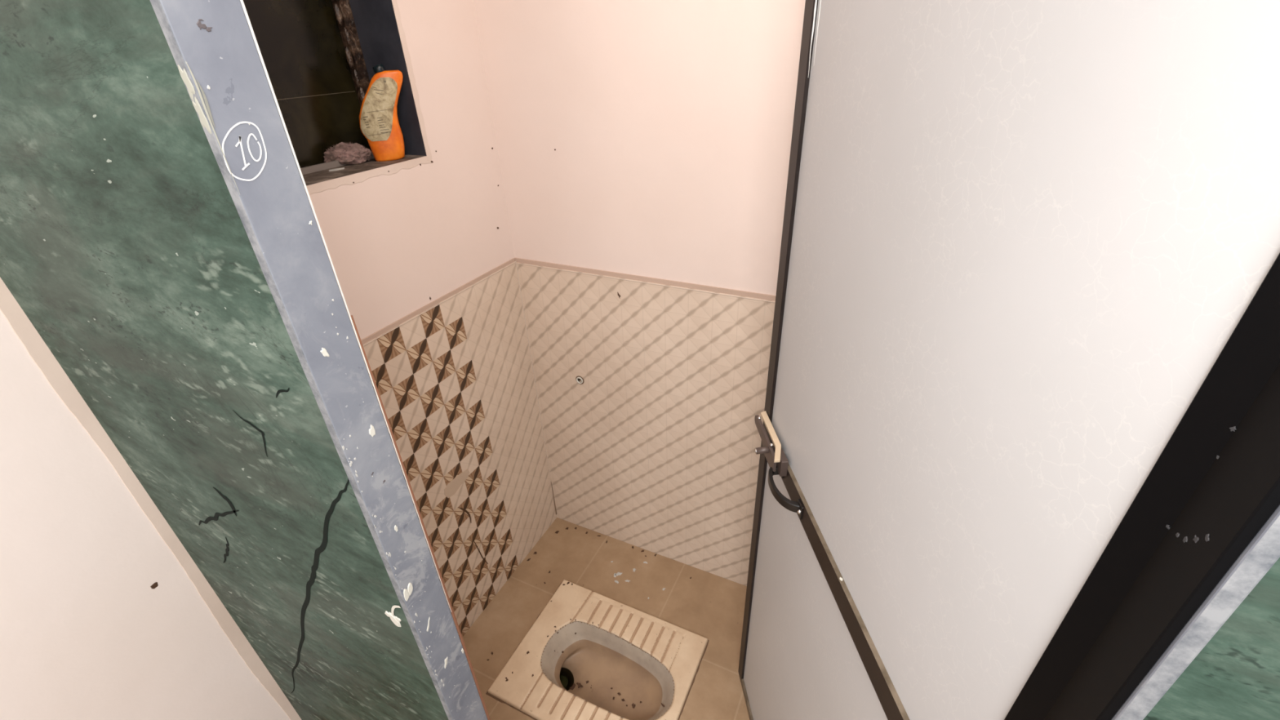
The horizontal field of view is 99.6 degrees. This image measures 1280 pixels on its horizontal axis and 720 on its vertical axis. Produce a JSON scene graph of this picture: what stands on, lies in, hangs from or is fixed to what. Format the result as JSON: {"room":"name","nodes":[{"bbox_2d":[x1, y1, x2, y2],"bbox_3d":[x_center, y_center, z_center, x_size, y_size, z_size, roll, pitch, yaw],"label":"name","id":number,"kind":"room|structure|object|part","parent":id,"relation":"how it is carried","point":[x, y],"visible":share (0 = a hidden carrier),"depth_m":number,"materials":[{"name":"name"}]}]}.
{"room":"public restroom","nodes":[
{"label":"public restroom","id":0,"kind":"room"},
{"bbox_2d":[0,277,301,719],"bbox_3d":[-1.487,0.426,0.073,0.152,2.500,2.227,12,34,23],"label":"wall","id":1,"kind":"structure","parent":0,"point":[105,614],"depth_m":0.98,"materials":[{"name":"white paint"}]},
{"bbox_2d":[150,582,158,588],"bbox_3d":[-0.975,0.453,1.086,0.001,0.012,0.013,12,34,23],"label":"hole","id":2,"kind":"object","parent":1,"relation":"attached to","point":[153,584],"depth_m":1.08,"materials":[{"name":"brown"}]},
{"bbox_2d":[300,0,556,639],"bbox_3d":[-0.595,-0.302,1.238,0.157,2.500,1.018,12,34,23],"label":"wall","id":3,"kind":"structure","parent":0,"point":[420,246],"depth_m":1.35,"materials":[{"name":"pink paint"}]},
{"bbox_2d":[240,0,374,174],"bbox_3d":[-0.725,-0.639,0.896,0.048,0.655,0.549,12,34,23],"label":"window","id":4,"kind":"structure","parent":3,"relation":"in","point":[311,51],"depth_m":1.11,"materials":[{"name":"grey"}]},
{"bbox_3d":[-0.733,-0.640,0.899,0.032,0.655,0.549,12,34,23],"label":"frame","id":5,"kind":"part","parent":4,"relation":"part of","materials":[{"name":"brown wood"}]},
{"bbox_2d":[328,167,344,171],"bbox_3d":[-0.627,-0.394,1.118,0.011,0.002,0.033,18,36,31],"label":"scrap","id":6,"kind":"object","parent":3,"relation":"on","point":[341,168],"visible":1,"depth_m":1.11,"materials":[{"name":"grey paint"}]},
{"bbox_2d":[324,142,372,164],"bbox_3d":[-0.629,-0.446,1.162,0.097,0.045,0.056,-13,32,-18],"label":"pad","id":7,"kind":"object","parent":3,"relation":"on","point":[346,153],"visible":0.98,"depth_m":1.15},
{"bbox_3d":[-0.672,-0.345,1.045,0.146,0.004,0.554,12,34,23],"label":"niche sill","id":8,"kind":"part","parent":3,"relation":"part of","materials":[{"name":"paint"}]},
{"bbox_2d":[359,63,404,161],"bbox_3d":[-0.547,-0.527,1.157,0.109,0.186,0.038,-14,33,-19],"label":"squeeze bottle","id":9,"kind":"object","parent":3,"relation":"on","point":[379,123],"visible":1,"depth_m":1.14,"materials":[{"name":"orange plastic"}]},
{"bbox_2d":[363,80,391,135],"bbox_3d":[-0.553,-0.528,1.135,0.062,0.102,0.008,-14,33,-19],"label":"label","id":10,"kind":"object","parent":9,"relation":"attached to","point":[377,98],"depth_m":1.13,"materials":[{"name":"beige paper"}]},
{"bbox_2d":[460,517,749,719],"bbox_3d":[0.049,1.632,0.617,2.963,0.242,3.246,12,34,23],"label":"floor","id":11,"kind":"structure","parent":0,"point":[711,606],"depth_m":1.79,"materials":[{"name":"beige tile"}]},
{"bbox_2d":[485,579,709,719],"bbox_3d":[-0.112,0.978,1.651,0.535,0.186,0.419,12,34,23],"label":"toilet","id":12,"kind":"object","parent":11,"relation":"in","point":[585,671],"visible":1,"depth_m":1.65,"materials":[{"name":"beige ceramic"}]},
{"bbox_3d":[-0.092,0.987,1.638,0.418,0.181,0.208,12,34,23],"label":"bowl","id":13,"kind":"part","parent":12,"relation":"part of","materials":[{"name":"grey ceramic"}]},
{"bbox_2d":[473,0,805,586],"bbox_3d":[0.297,-0.356,1.266,1.422,2.500,0.154,12,34,23],"label":"wall","id":14,"kind":"structure","parent":0,"point":[644,146],"depth_m":1.37,"materials":[{"name":"pink paint"}]},
{"bbox_2d":[575,375,584,384],"bbox_3d":[-0.190,0.064,1.700,0.030,0.030,0.005,12,34,23],"label":"hole","id":15,"kind":"object","parent":14,"relation":"attached to","point":[580,380],"visible":1,"depth_m":1.70,"materials":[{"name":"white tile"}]},
{"bbox_2d":[0,0,1279,719],"bbox_3d":[0.315,0.197,0.332,2.813,2.500,0.059,12,34,23],"label":"wall","id":16,"kind":"structure","parent":0,"point":[125,244],"depth_m":0.64,"materials":[{"name":"green stone"}]},
{"bbox_2d":[149,0,1279,719],"bbox_3d":[-0.003,0.293,0.572,0.701,2.113,0.064,12,34,23],"label":"door frame","id":17,"kind":"structure","parent":16,"relation":"attached to","point":[1225,539],"depth_m":0.44,"materials":[{"name":"grey metal"}]},
{"bbox_2d":[737,0,1279,719],"bbox_3d":[0.270,0.234,0.774,0.075,1.981,0.698,-4,31,-3],"label":"door","id":18,"kind":"structure","parent":16,"relation":"in","point":[1027,297],"depth_m":0.43,"materials":[{"name":"white paint"}]},
{"bbox_3d":[0.328,1.075,1.274,0.028,0.022,0.630,-4,31,-3],"label":"rail","id":19,"kind":"part","parent":18,"relation":"part of","materials":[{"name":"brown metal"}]},
{"bbox_3d":[0.240,0.158,1.040,0.006,0.042,0.133,-4,31,-3],"label":"latch plate","id":20,"kind":"part","parent":18,"relation":"part of","materials":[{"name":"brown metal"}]},
{"bbox_3d":[0.285,0.310,0.820,0.007,0.042,0.630,-4,31,-3],"label":"lock rail","id":21,"kind":"part","parent":18,"relation":"part of","materials":[{"name":"brown metal"}]}
]}

